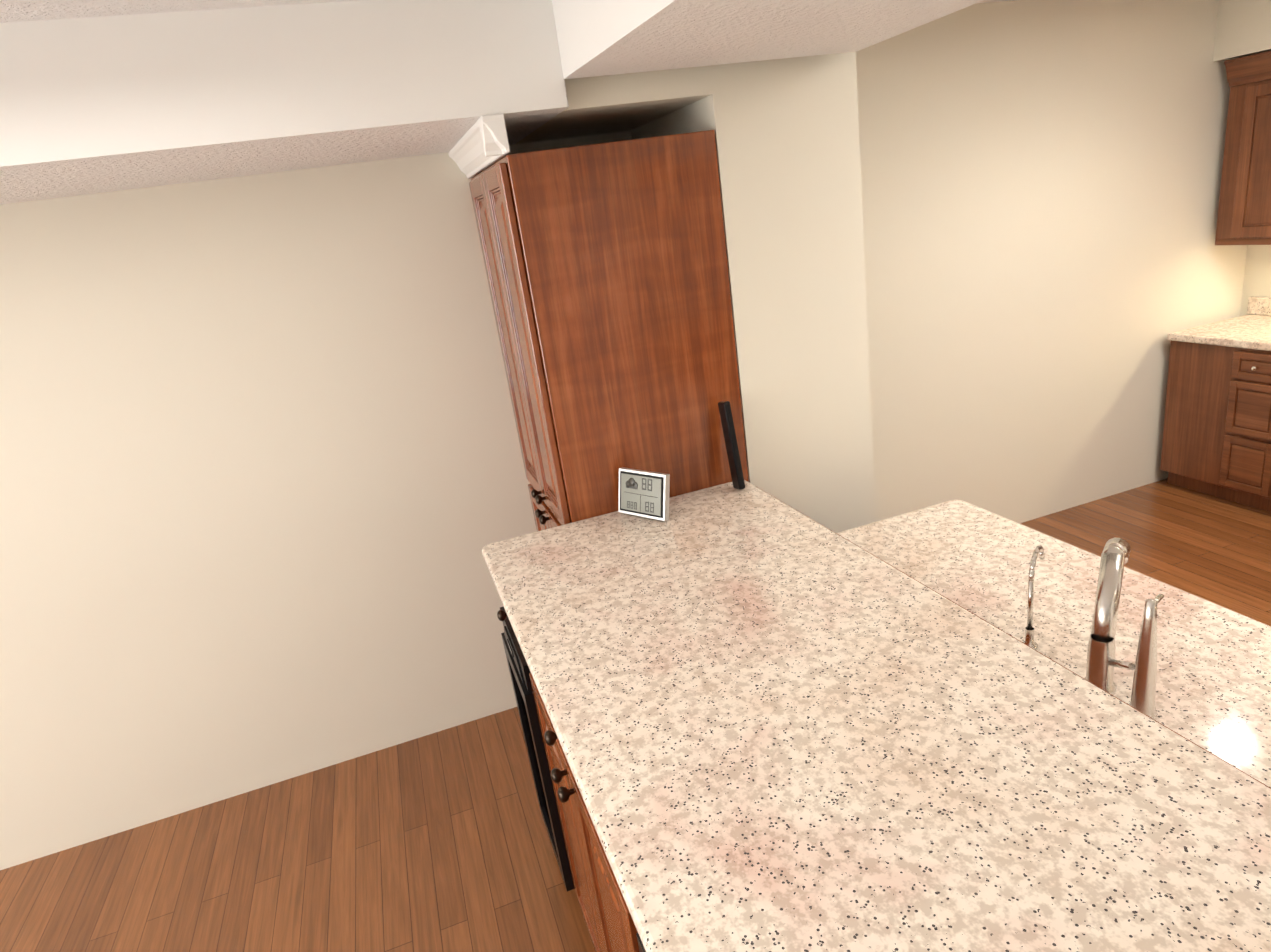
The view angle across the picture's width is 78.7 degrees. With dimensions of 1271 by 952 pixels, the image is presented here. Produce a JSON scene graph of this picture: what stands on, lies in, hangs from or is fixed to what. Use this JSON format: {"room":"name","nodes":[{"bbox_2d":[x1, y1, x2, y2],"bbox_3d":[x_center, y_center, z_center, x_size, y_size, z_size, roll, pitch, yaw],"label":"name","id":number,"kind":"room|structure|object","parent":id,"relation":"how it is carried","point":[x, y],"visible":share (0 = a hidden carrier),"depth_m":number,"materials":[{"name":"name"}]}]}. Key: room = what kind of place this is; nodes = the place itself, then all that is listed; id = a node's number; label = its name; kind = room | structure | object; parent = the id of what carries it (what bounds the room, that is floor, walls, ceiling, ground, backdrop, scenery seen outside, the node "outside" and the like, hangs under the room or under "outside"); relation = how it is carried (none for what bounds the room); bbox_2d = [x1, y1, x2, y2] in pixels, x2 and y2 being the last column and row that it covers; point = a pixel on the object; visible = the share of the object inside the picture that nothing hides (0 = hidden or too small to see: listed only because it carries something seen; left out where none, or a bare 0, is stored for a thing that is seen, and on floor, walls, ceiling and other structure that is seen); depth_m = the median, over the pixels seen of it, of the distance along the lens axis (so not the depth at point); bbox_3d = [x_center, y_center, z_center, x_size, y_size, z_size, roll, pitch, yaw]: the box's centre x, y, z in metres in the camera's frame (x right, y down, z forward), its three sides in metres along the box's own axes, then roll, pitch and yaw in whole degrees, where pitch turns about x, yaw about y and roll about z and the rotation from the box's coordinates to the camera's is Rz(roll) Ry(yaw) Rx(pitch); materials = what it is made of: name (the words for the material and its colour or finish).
{"room":"kitchen","nodes":[
{"label":"kitchen","id":0,"kind":"room"},
{"bbox_2d":[0,0,1013,203],"bbox_3d":[0.707,0.114,-2.413,12.600,0.557,11.330,-14,19,-16],"label":"ceiling","id":1,"kind":"structure","parent":0,"point":[78,88],"depth_m":1.85,"materials":[{"name":"white paint"}]},
{"bbox_2d":[0,478,1270,951],"bbox_3d":[1.683,2.075,-0.602,14.500,0.060,13.200,-14,19,-16],"label":"floor","id":2,"kind":"structure","parent":0,"point":[436,842],"depth_m":2.74,"materials":[{"name":"brown wood"}]},
{"bbox_2d":[497,610,506,620],"bbox_3d":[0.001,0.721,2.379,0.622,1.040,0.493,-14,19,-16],"label":"knob","id":3,"kind":"object","parent":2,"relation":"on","point":[501,614],"depth_m":2.14,"materials":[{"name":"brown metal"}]},
{"bbox_2d":[500,607,574,891],"bbox_3d":[-0.031,0.797,2.427,0.592,0.874,0.372,-14,19,-16],"label":"wine cooler","id":4,"kind":"object","parent":2,"relation":"on","point":[519,669],"visible":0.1,"depth_m":2.23,"materials":[{"name":"black painted metal"},{"name":"dark glass"}]},
{"bbox_2d":[529,673,628,951],"bbox_3d":[0.194,0.876,1.839,0.622,1.040,0.875,-14,19,-16],"label":"base cabinet","id":5,"kind":"object","parent":2,"relation":"on","point":[610,924],"depth_m":1.71,"materials":[{"name":"brown wood"}]},
{"bbox_2d":[448,114,748,530],"bbox_3d":[-0.055,-0.058,2.806,0.680,2.242,0.796,-14,19,-16],"label":"tall cabinet","id":6,"kind":"object","parent":2,"relation":"on","point":[606,266],"visible":0.71,"depth_m":2.34,"materials":[{"name":"brown wood"}]},
{"bbox_2d":[613,873,638,951],"bbox_3d":[0.396,1.038,1.276,0.622,1.040,0.544,-14,19,-16],"label":"base cabinet","id":7,"kind":"object","parent":2,"relation":"on","point":[630,929],"depth_m":1.30,"materials":[{"name":"brown wood"}]},
{"bbox_2d":[482,480,1270,951],"bbox_3d":[0.356,0.451,1.338,0.895,0.030,2.519,-14,19,-16],"label":"countertop","id":8,"kind":"structure","parent":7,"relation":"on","point":[778,726],"depth_m":1.24,"materials":[{"name":"stone"}]},
{"bbox_2d":[618,468,669,520],"bbox_3d":[0.038,0.047,2.389,0.190,0.141,0.095,9,25,41],"label":"station","id":9,"kind":"object","parent":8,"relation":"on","point":[642,493],"visible":1,"depth_m":2.35,"materials":[{"name":"white plastic"}]},
{"bbox_2d":[718,401,744,489],"bbox_3d":[0.307,-0.098,2.479,0.022,0.288,0.107,-14,19,-16],"label":"handset","id":10,"kind":"object","parent":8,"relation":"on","point":[728,428],"visible":0.98,"depth_m":2.46,"materials":[{"name":"black plastic"}]},
{"bbox_2d":[636,932,645,951],"bbox_3d":[0.362,1.127,1.290,0.619,0.874,0.355,-14,19,-16],"label":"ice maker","id":11,"kind":"object","parent":2,"relation":"on","point":[641,947],"visible":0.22,"depth_m":1.23,"materials":[{"name":"black"}]},
{"bbox_2d":[756,486,1270,788],"bbox_3d":[1.019,0.805,1.690,0.868,1.040,2.451,-14,19,-16],"label":"sink","id":12,"kind":"object","parent":2,"relation":"on","point":[1047,657],"depth_m":1.46,"materials":[{"name":"brown wood"}]},
{"bbox_2d":[837,500,1270,787],"bbox_3d":[1.155,0.453,1.491,0.618,0.040,2.245,-14,19,-16],"label":"countertop","id":13,"kind":"structure","parent":12,"relation":"on","point":[1213,686],"depth_m":1.82,"materials":[{"name":"stone"}]},
{"bbox_2d":[1022,545,1044,650],"bbox_3d":[0.897,0.266,1.736,0.113,0.224,0.083,-14,19,-16],"label":"faucet","id":14,"kind":"object","parent":13,"relation":"on","point":[1029,628],"visible":1,"depth_m":1.71,"materials":[{"name":"silver metal"}]},
{"bbox_2d":[1084,538,1134,694],"bbox_3d":[0.991,0.281,1.586,0.226,0.265,0.220,-14,19,-16],"label":"faucet","id":15,"kind":"object","parent":13,"relation":"on","point":[1102,662],"visible":1,"depth_m":1.55,"materials":[{"name":"silver metal"}]},
{"bbox_2d":[1129,594,1163,719],"bbox_3d":[0.969,0.337,1.454,0.076,0.250,0.049,-14,19,-16],"label":"soap dispenser","id":16,"kind":"object","parent":13,"relation":"on","point":[1143,694],"visible":0.88,"depth_m":1.44,"materials":[{"name":"silver metal"}]},
{"bbox_2d":[1160,341,1270,511],"bbox_3d":[3.611,-0.166,3.680,0.651,0.874,1.900,-14,19,-16],"label":"base cabinet","id":17,"kind":"object","parent":2,"relation":"on","point":[1216,441],"visible":0.98,"depth_m":4.18,"materials":[{"name":"brown wood"}]},
{"bbox_2d":[1167,297,1270,350],"bbox_3d":[3.557,-0.642,3.513,0.625,0.140,1.920,-14,19,-16],"label":"countertop","id":18,"kind":"structure","parent":17,"relation":"on","point":[1251,329],"depth_m":4.20,"materials":[{"name":"stone"}]},
{"bbox_2d":[0,0,1270,869],"bbox_3d":[0.918,1.152,-2.038,12.720,2.800,11.570,-14,19,-16],"label":"wall","id":19,"kind":"structure","parent":0,"point":[264,492],"depth_m":2.89,"materials":[{"name":"beige paint"}]},
{"bbox_2d":[1215,51,1270,242],"bbox_3d":[3.338,-1.678,3.912,0.344,0.887,0.509,-14,19,-16],"label":"upper cabinet","id":20,"kind":"object","parent":19,"relation":"attached to","point":[1244,213],"depth_m":3.98,"materials":[{"name":"brown wood"}]},
{"bbox_2d":[1213,0,1270,61],"bbox_3d":[3.960,-1.673,1.666,0.400,0.350,5.100,-14,19,-16],"label":"ceiling soffit","id":21,"kind":"structure","parent":0,"point":[1243,28],"depth_m":3.82,"materials":[{"name":"beige paint"}]}
]}

